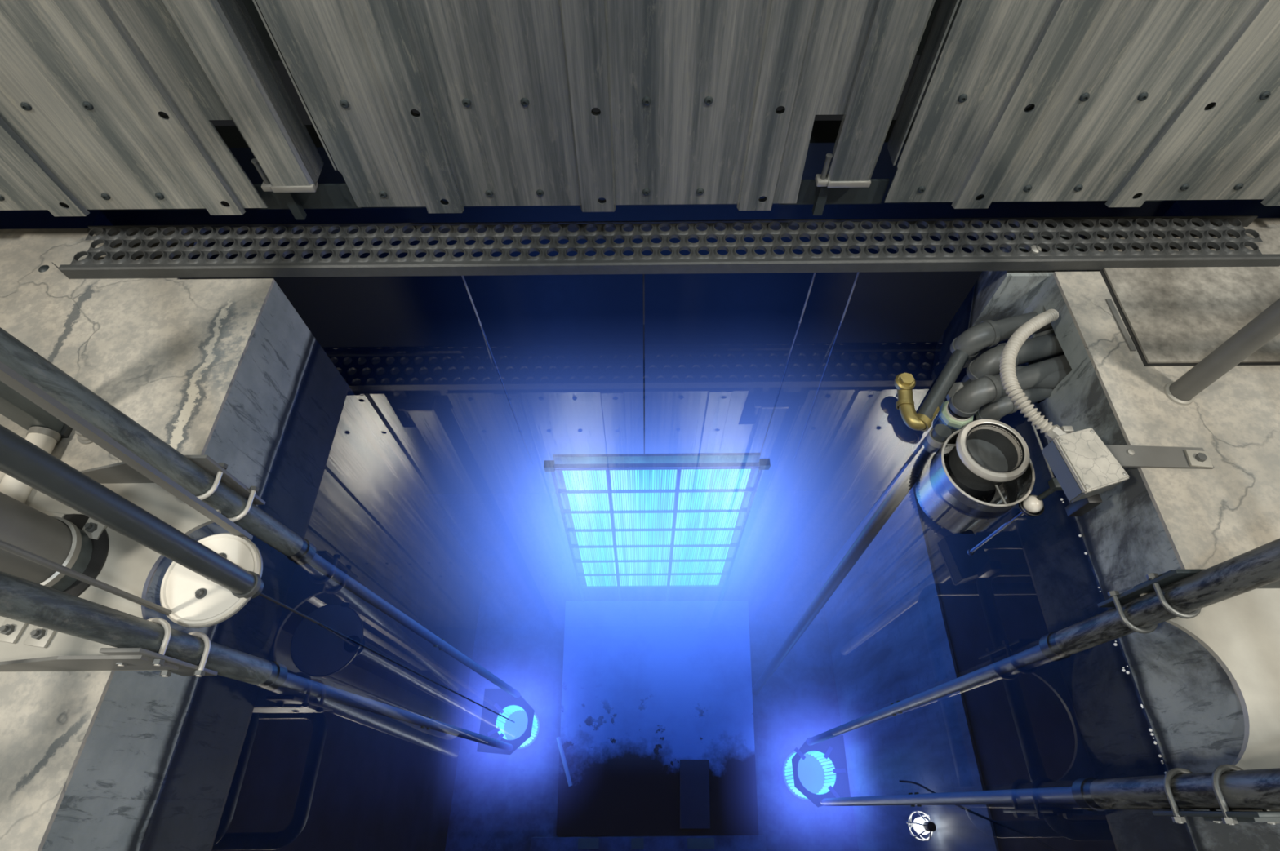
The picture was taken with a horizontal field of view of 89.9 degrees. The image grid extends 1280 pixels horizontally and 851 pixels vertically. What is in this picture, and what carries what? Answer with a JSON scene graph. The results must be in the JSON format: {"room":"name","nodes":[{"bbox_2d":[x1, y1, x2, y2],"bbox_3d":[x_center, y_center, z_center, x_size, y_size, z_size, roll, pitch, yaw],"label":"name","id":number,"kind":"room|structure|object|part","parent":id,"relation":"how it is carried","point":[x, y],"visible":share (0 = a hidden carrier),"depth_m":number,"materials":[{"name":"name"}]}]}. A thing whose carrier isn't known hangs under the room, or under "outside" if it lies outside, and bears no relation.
{"room":"industrial shaft","nodes":[
{"label":"industrial shaft","id":0,"kind":"room"},
{"bbox_2d":[41,281,315,850],"bbox_3d":[-1.435,1.742,2.913,0.339,3.425,3.200,-1,59,0],"label":"wall","id":1,"kind":"structure","parent":0,"point":[108,802],"depth_m":1.74,"materials":[{"name":"grey stone"}]},
{"bbox_2d":[0,0,361,220],"bbox_3d":[-1.826,-1.913,0.154,1.758,4.705,0.136,-1,59,0],"label":"panel","id":2,"kind":"object","parent":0,"point":[86,86],"visible":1,"depth_m":1.82,"materials":[{"name":"metal"}]},
{"bbox_3d":[-1.107,-0.740,2.121,0.340,0.117,0.035,0,59,0],"label":"plate","id":3,"kind":"part","parent":2,"relation":"part of","materials":[{"name":"metal"}]},
{"bbox_2d":[252,0,935,215],"bbox_3d":[-0.081,-1.928,0.154,1.758,4.705,0.136,-1,59,0],"label":"panel","id":4,"kind":"object","parent":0,"point":[687,94],"visible":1,"depth_m":1.77,"materials":[{"name":"metal"}]},
{"bbox_3d":[0.638,-0.755,2.121,0.340,0.117,0.035,0,59,0],"label":"plate","id":5,"kind":"part","parent":4,"relation":"part of","materials":[{"name":"metal"}]},
{"bbox_2d":[243,0,961,61],"bbox_3d":[-0.034,-3.877,1.256,10.000,6.200,0.150,-1,59,0],"label":"wall","id":6,"kind":"structure","parent":0,"point":[249,4],"depth_m":3.73,"materials":[{"name":"metal"}]},
{"bbox_2d":[0,217,1279,850],"bbox_3d":[0.015,1.772,0.889,10.000,0.012,5.860,-1,59,0],"label":"floor","id":7,"kind":"structure","parent":0,"point":[168,354],"depth_m":1.98,"materials":[{"name":"concrete"}]},
{"bbox_2d":[0,426,61,503],"bbox_3d":[-1.751,0.205,1.779,0.074,0.074,0.428,-1,59,0],"label":"pipe","id":8,"kind":"object","parent":7,"relation":"on","point":[46,439],"visible":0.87,"depth_m":1.84,"materials":[{"name":"white plastic"}]},
{"bbox_2d":[0,381,72,438],"bbox_3d":[-1.770,-0.802,0.580,0.100,3.163,0.078,-1,59,0],"label":"post","id":9,"kind":"object","parent":7,"relation":"on","point":[15,406],"visible":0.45,"depth_m":1.82,"materials":[{"name":"metal"}]},
{"bbox_3d":[-1.763,0.000,1.931,0.100,0.020,0.078,0,59,0],"label":"foot plate","id":10,"kind":"part","parent":9,"relation":"part of","materials":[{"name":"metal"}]},
{"bbox_2d":[38,265,48,272],"bbox_3d":[-2.118,-0.559,2.273,0.036,0.006,0.035,-1,59,0],"label":"stub","id":11,"kind":"object","parent":7,"relation":"on","point":[42,268],"visible":1,"depth_m":2.27,"materials":[{"name":"metal"}]},
{"bbox_2d":[75,431,93,444],"bbox_3d":[-1.652,0.016,1.908,0.068,0.044,0.068,-1,59,0],"label":"nut","id":12,"kind":"object","parent":7,"relation":"on","point":[82,439],"visible":0.2,"depth_m":1.91,"materials":[{"name":"metal"}]},
{"bbox_2d":[76,435,93,444],"bbox_3d":[-1.652,0.024,1.921,0.068,0.012,0.068,0,59,0],"label":"washer","id":13,"kind":"object","parent":12,"relation":"in","point":[82,439],"depth_m":1.91,"materials":[{"name":"metal"}]},
{"bbox_2d":[0,454,265,677],"bbox_3d":[-1.422,0.370,1.686,0.640,0.305,0.529,-1,59,0],"label":"bracket","id":14,"kind":"object","parent":7,"relation":"on","point":[129,566],"visible":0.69,"depth_m":1.68,"materials":[{"name":"metal"}]},
{"bbox_2d":[0,617,27,644],"bbox_3d":[-1.582,0.511,1.603,0.056,0.030,0.056,7,60,4],"label":"washer","id":15,"kind":"object","parent":14,"relation":"on","point":[11,630],"visible":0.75,"depth_m":1.60,"materials":[{"name":"paint"}]},
{"bbox_2d":[23,626,56,648],"bbox_3d":[-1.500,0.520,1.597,0.056,0.030,0.056,7,60,4],"label":"washer","id":16,"kind":"object","parent":14,"relation":"on","point":[39,637],"visible":0.7,"depth_m":1.59,"materials":[{"name":"paint"}]},
{"bbox_2d":[0,492,109,596],"bbox_3d":[-1.572,-0.496,0.251,0.280,3.384,0.280,-1,59,0],"label":"pipe","id":17,"kind":"object","parent":14,"relation":"on","point":[59,540],"visible":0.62,"depth_m":1.60,"materials":[{"name":"grey metal"}]},
{"bbox_2d":[44,511,65,518],"bbox_3d":[-1.620,0.262,1.751,0.056,0.030,0.056,7,60,4],"label":"washer","id":18,"kind":"object","parent":17,"relation":"on","point":[49,513],"visible":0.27,"depth_m":1.77,"materials":[{"name":"paint"}]},
{"bbox_2d":[81,517,106,539],"bbox_3d":[-1.491,0.277,1.742,0.056,0.030,0.056,7,60,4],"label":"washer","id":19,"kind":"object","parent":17,"relation":"on","point":[92,528],"visible":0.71,"depth_m":1.74,"materials":[{"name":"paint"}]},
{"bbox_2d":[0,424,263,628],"bbox_3d":[-1.123,-0.421,0.293,0.263,3.264,0.252,-1,59,0],"label":"lamp","id":20,"kind":"object","parent":14,"relation":"attached to","point":[208,580],"visible":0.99,"depth_m":1.41,"materials":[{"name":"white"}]},
{"bbox_2d":[0,540,171,616],"bbox_3d":[-1.201,-0.321,0.284,0.014,3.150,0.014,-1,59,0],"label":"rod","id":21,"kind":"object","parent":20,"relation":"on","point":[5,546],"visible":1,"depth_m":1.36,"materials":[{"name":"grey metal"}]},
{"bbox_2d":[0,361,253,540],"bbox_3d":[-1.085,-0.499,0.398,0.028,3.165,0.012,-1,59,0],"label":"bar","id":22,"kind":"object","parent":20,"relation":"on","point":[8,376],"visible":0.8,"depth_m":1.29,"materials":[{"name":"grey metal"}]},
{"bbox_3d":[-1.121,0.402,1.678,0.244,0.024,0.244,0,59,0],"label":"lid","id":23,"kind":"part","parent":20,"relation":"part of","materials":[{"name":"white metal"}]},
{"bbox_2d":[231,571,261,599],"bbox_3d":[-1.020,0.411,1.658,0.072,0.014,0.072,0,59,0],"label":"socket","id":24,"kind":"object","parent":20,"relation":"attached to","point":[255,586],"depth_m":1.65,"materials":[{"name":"metal"}]},
{"bbox_2d":[259,592,319,624],"bbox_3d":[-0.927,1.215,2.993,0.158,3.060,0.010,-1,59,0],"label":"rod","id":25,"kind":"object","parent":20,"relation":"hanging from","point":[261,594],"visible":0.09,"depth_m":1.82,"materials":[{"name":"grey metal"}]},
{"bbox_3d":[-1.161,0.579,1.561,0.090,0.305,0.010,0,59,0],"label":"clamp plate","id":26,"kind":"part","parent":14,"relation":"part of","materials":[{"name":"grey metal"}]},
{"bbox_3d":[-1.181,0.159,1.810,0.090,0.305,0.010,0,59,0],"label":"clamp plate","id":27,"kind":"part","parent":14,"relation":"part of","materials":[{"name":"grey metal"}]},
{"bbox_2d":[52,215,1279,279],"bbox_3d":[0.094,-0.640,2.279,4.281,0.060,0.214,-1,59,0],"label":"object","id":28,"kind":"object","parent":7,"relation":"on","point":[108,268],"visible":1,"depth_m":2.24,"materials":[{"name":"metal"}]},
{"bbox_2d":[461,275,481,326],"bbox_3d":[-0.625,-0.178,2.943,0.042,1.538,0.008,-1,59,0],"label":"cable","id":29,"kind":"object","parent":28,"relation":"hanging from","point":[463,277],"visible":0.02,"depth_m":2.44,"materials":[{"name":"metal"}]},
{"bbox_2d":[643,274,644,324],"bbox_3d":[0.019,-0.180,2.948,0.011,1.550,0.006,-1,59,0],"label":"cable","id":30,"kind":"object","parent":28,"relation":"hanging from","point":[643,274],"visible":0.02,"depth_m":2.44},
{"bbox_2d":[799,272,816,323],"bbox_3d":[0.649,-0.191,2.940,0.030,1.531,0.008,-1,59,0],"label":"cable","id":31,"kind":"object","parent":28,"relation":"hanging from","point":[814,274],"visible":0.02,"depth_m":2.43,"materials":[{"name":"metal"}]},
{"bbox_2d":[840,272,859,323],"bbox_3d":[0.828,-0.191,2.942,0.074,1.535,0.008,-1,59,0],"label":"cable","id":32,"kind":"object","parent":28,"relation":"hanging from","point":[858,273],"visible":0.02,"depth_m":2.44,"materials":[{"name":"metal"}]},
{"bbox_2d":[1105,298,1136,351],"bbox_3d":[1.590,-0.335,2.121,0.016,0.006,0.218,0,59,0],"label":"strip","id":33,"kind":"object","parent":7,"relation":"on","point":[1128,341],"visible":1,"depth_m":2.12,"materials":[{"name":"grey metal"}]},
{"bbox_2d":[1105,444,1213,469],"bbox_3d":[1.462,0.087,1.857,0.381,0.029,0.072,1,59,1],"label":"bracket","id":34,"kind":"object","parent":7,"relation":"attached to","point":[1128,456],"visible":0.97,"depth_m":1.86,"materials":[{"name":"grey metal"}]},
{"bbox_2d":[1041,428,1128,516],"bbox_3d":[1.247,0.145,1.843,0.142,0.191,0.191,-13,60,-7],"label":"junction box","id":35,"kind":"object","parent":34,"relation":"attached to","point":[1082,465],"visible":1,"depth_m":1.78,"materials":[{"name":"grey plastic"}]},
{"bbox_3d":[1.241,0.094,1.777,0.143,0.018,0.172,-15,60,-8],"label":"lid","id":36,"kind":"part","parent":35,"relation":"part of","materials":[{"name":"paint"}]},
{"bbox_3d":[1.345,0.088,1.865,0.148,0.015,0.068,0,59,0],"label":"strap arm","id":37,"kind":"part","parent":34,"relation":"part of","materials":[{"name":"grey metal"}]},
{"bbox_3d":[1.614,0.097,1.851,0.060,0.008,0.052,5,59,4],"label":"washer plate","id":38,"kind":"part","parent":34,"relation":"part of","materials":[{"name":"paint"}]},
{"bbox_2d":[1083,227,1279,366],"bbox_3d":[2.299,-0.459,2.189,1.394,0.010,0.610,-1,59,0],"label":"wall panel","id":39,"kind":"object","parent":7,"relation":"on","point":[1172,317],"visible":0.61,"depth_m":2.16,"materials":[{"name":"grey concrete"}]},
{"bbox_2d":[1097,568,1279,825],"bbox_3d":[1.537,0.629,1.517,0.667,0.305,0.531,-1,59,0],"label":"bracket","id":40,"kind":"object","parent":7,"relation":"on","point":[1242,632],"visible":0.76,"depth_m":1.56,"materials":[{"name":"metal"}]},
{"bbox_3d":[1.310,0.421,1.642,0.090,0.305,0.010,0,59,0],"label":"clamp plate","id":41,"kind":"part","parent":40,"relation":"part of","materials":[{"name":"metal"}]},
{"bbox_3d":[1.585,0.641,1.536,0.571,0.014,0.515,0,59,0],"label":"plate","id":42,"kind":"part","parent":40,"relation":"part of","materials":[{"name":"paint"}]},
{"bbox_3d":[1.262,0.843,1.391,0.090,0.305,0.010,0,59,0],"label":"clamp plate","id":43,"kind":"part","parent":40,"relation":"part of","materials":[{"name":"metal"}]},
{"bbox_2d":[1164,297,1279,405],"bbox_3d":[1.661,-0.906,0.624,0.086,3.163,0.086,-1,59,0],"label":"pipe","id":44,"kind":"object","parent":7,"relation":"on","point":[1265,326],"visible":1,"depth_m":1.80,"materials":[{"name":"grey metal"}]},
{"bbox_2d":[0,120,1279,229],"bbox_3d":[-0.001,-0.143,4.029,5.200,3.417,0.640,-1,59,0],"label":"wall","id":45,"kind":"structure","parent":0,"point":[824,135],"depth_m":2.71,"materials":[{"name":"metal"}]},
{"bbox_2d":[968,235,1084,328],"bbox_3d":[1.456,-0.458,2.639,0.320,0.717,0.260,-1,59,0],"label":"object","id":46,"kind":"structure","parent":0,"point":[997,295],"depth_m":2.37,"materials":[{"name":"grey metal"}]},
{"bbox_2d":[884,0,1279,208],"bbox_3d":[1.657,-1.943,0.154,1.758,4.705,0.136,-1,59,0],"label":"panel","id":47,"kind":"object","parent":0,"point":[1119,92],"visible":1,"depth_m":1.82,"materials":[{"name":"metal"}]},
{"bbox_2d":[1019,274,1279,850],"bbox_3d":[1.532,1.716,2.913,0.160,3.425,3.203,0,59,0],"label":"wall","id":48,"kind":"structure","parent":0,"point":[1193,708],"depth_m":1.81,"materials":[{"name":"grey stone"}]},
{"bbox_2d":[916,311,1053,420],"bbox_3d":[1.331,-0.295,2.369,0.893,0.183,0.227,-26,63,-15],"label":"pipe","id":49,"kind":"object","parent":48,"relation":"attached to","point":[966,347],"visible":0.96,"depth_m":2.32,"materials":[{"name":"grey plastic"}]},
{"bbox_2d":[893,373,939,431],"bbox_3d":[0.975,-0.080,2.301,0.129,0.094,0.218,-28,63,-15],"label":"brass elbow","id":50,"kind":"object","parent":49,"relation":"attached to","point":[904,383],"visible":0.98,"depth_m":2.29,"materials":[{"name":"gold metal"}]},
{"bbox_2d":[947,355,1071,419],"bbox_3d":[1.429,-0.098,2.412,0.674,0.440,0.100,-15,60,-8],"label":"pipe","id":51,"kind":"object","parent":48,"relation":"attached to","point":[964,403],"visible":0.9,"depth_m":2.22,"materials":[{"name":"grey plastic"}]},
{"bbox_2d":[939,400,973,429],"bbox_3d":[1.154,-0.045,2.333,0.111,0.048,0.111,19,61,11],"label":"nut","id":52,"kind":"object","parent":51,"relation":"attached to","point":[948,419],"visible":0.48,"depth_m":2.31,"materials":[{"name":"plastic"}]},
{"bbox_2d":[946,382,963,400],"bbox_3d":[1.170,-0.106,2.371,0.080,0.020,0.120,-1,59,0],"label":"plate","id":53,"kind":"object","parent":52,"relation":"attached to","point":[956,387],"visible":0.25,"depth_m":2.38,"materials":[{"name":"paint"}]},
{"bbox_2d":[960,332,1063,386],"bbox_3d":[1.472,-0.131,2.565,0.581,0.710,0.100,-14,60,-8],"label":"pipe","id":54,"kind":"object","parent":48,"relation":"attached to","point":[1046,345],"visible":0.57,"depth_m":2.26,"materials":[{"name":"grey plastic"}]},
{"bbox_2d":[973,388,1053,421],"bbox_3d":[1.482,-0.047,2.445,0.574,0.430,0.080,-17,61,-10],"label":"pipe","id":55,"kind":"object","parent":48,"relation":"attached to","point":[996,411],"visible":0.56,"depth_m":2.25,"materials":[{"name":"grey plastic"}]},
{"bbox_2d":[999,309,1074,441],"bbox_3d":[1.231,-0.194,2.023,0.202,0.146,0.612,18,61,10],"label":"conduit","id":56,"kind":"object","parent":48,"relation":"attached to","point":[1008,377],"visible":0.99,"depth_m":1.94,"materials":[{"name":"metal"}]},
{"bbox_2d":[1015,365,1071,389],"bbox_3d":[1.487,-0.169,2.267,0.370,0.084,0.084,0,59,1],"label":"pipe stub","id":57,"kind":"object","parent":48,"relation":"attached to","point":[1051,382],"visible":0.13,"depth_m":2.23,"materials":[{"name":"grey plastic"}]},
{"bbox_2d":[1032,425,1054,478],"bbox_3d":[1.386,0.087,2.203,0.008,0.018,0.213,1,59,1],"label":"rod","id":58,"kind":"object","parent":48,"relation":"attached to","point":[1033,426],"visible":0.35,"depth_m":2.21,"materials":[{"name":"metal"}]},
{"bbox_2d":[1085,270,1099,271],"bbox_3d":[1.798,-0.202,2.355,0.400,0.500,0.540,-1,59,0],"label":"trim","id":59,"kind":"structure","parent":48,"relation":"attached to","point":[1086,270],"depth_m":2.27,"materials":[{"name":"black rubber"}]},
{"bbox_3d":[0.020,2.320,4.641,5.200,0.150,4.250,-1,59,0],"label":"floor","id":60,"kind":"structure","parent":0,"visible":0},
{"bbox_2d":[91,201,1196,850],"bbox_3d":[0.013,1.516,3.287,5.040,3.200,4.150,-1,59,0],"label":"wall","id":61,"kind":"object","parent":60,"relation":"on","point":[575,573],"visible":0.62,"depth_m":2.01,"materials":[{"name":"grey metal"}]},
{"bbox_2d":[936,419,1035,512],"bbox_3d":[1.183,0.178,2.251,0.307,0.337,0.307,-1,59,0],"label":"rim","id":62,"kind":"object","parent":61,"relation":"in","point":[986,455],"visible":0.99,"depth_m":2.17,"materials":[{"name":"metal"}]},
{"bbox_2d":[1019,478,1062,516],"bbox_3d":[1.338,0.356,2.305,0.117,0.616,0.080,-1,59,0],"label":"float","id":63,"kind":"object","parent":61,"relation":"in","point":[1032,504],"visible":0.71,"depth_m":2.12,"materials":[{"name":"white plastic"}]},
{"bbox_3d":[1.336,0.220,2.098,0.037,0.089,0.018,-17,61,-10],"label":"arm","id":64,"kind":"part","parent":63,"relation":"part of","materials":[{"name":"metal"}]},
{"bbox_2d":[1060,497,1167,774],"bbox_3d":[1.435,0.609,1.956,0.027,0.010,0.843,0,59,0],"label":"froth","id":65,"kind":"object","parent":61,"relation":"on","point":[1061,499],"visible":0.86,"depth_m":1.88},
{"bbox_2d":[926,424,951,448],"bbox_3d":[0.959,0.992,3.499,0.072,3.150,0.522,26,63,15],"label":"pipe","id":66,"kind":"object","parent":60,"relation":"on","point":[936,437],"visible":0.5,"depth_m":2.26,"materials":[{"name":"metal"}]},
{"bbox_3d":[-0.895,2.083,4.471,0.360,0.392,0.409,-1,59,0],"label":"source","id":67,"kind":"object","parent":60,"relation":"on","visible":0},
{"bbox_2d":[0,571,272,684],"bbox_3d":[-1.176,0.505,1.520,0.651,6.325,0.079,1,59,1],"label":"pipe","id":68,"kind":"object","parent":67,"relation":"on","point":[21,600],"visible":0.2,"depth_m":1.39,"materials":[{"name":"metal"}]},
{"bbox_2d":[0,327,302,555],"bbox_3d":[-1.196,0.154,1.728,0.750,6.326,0.079,14,60,8],"label":"pipe","id":69,"kind":"object","parent":67,"relation":"on","point":[15,354],"visible":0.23,"depth_m":1.52,"materials":[{"name":"metal"}]},
{"bbox_3d":[1.172,2.330,4.314,0.362,0.392,0.413,-1,59,0],"label":"source","id":70,"kind":"object","parent":60,"relation":"on","visible":0},
{"bbox_2d":[1054,538,1279,654],"bbox_3d":[1.322,0.417,1.559,0.500,6.324,0.079,-16,61,-9],"label":"pipe","id":71,"kind":"object","parent":70,"relation":"on","point":[1260,566],"visible":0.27,"depth_m":1.52,"materials":[{"name":"metal"}]},
{"bbox_2d":[1089,768,1279,810],"bbox_3d":[1.271,0.768,1.352,0.267,6.322,0.085,-1,59,0],"label":"pipe","id":72,"kind":"object","parent":70,"relation":"on","point":[1249,789],"visible":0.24,"depth_m":1.43,"materials":[{"name":"metal"}]}
]}

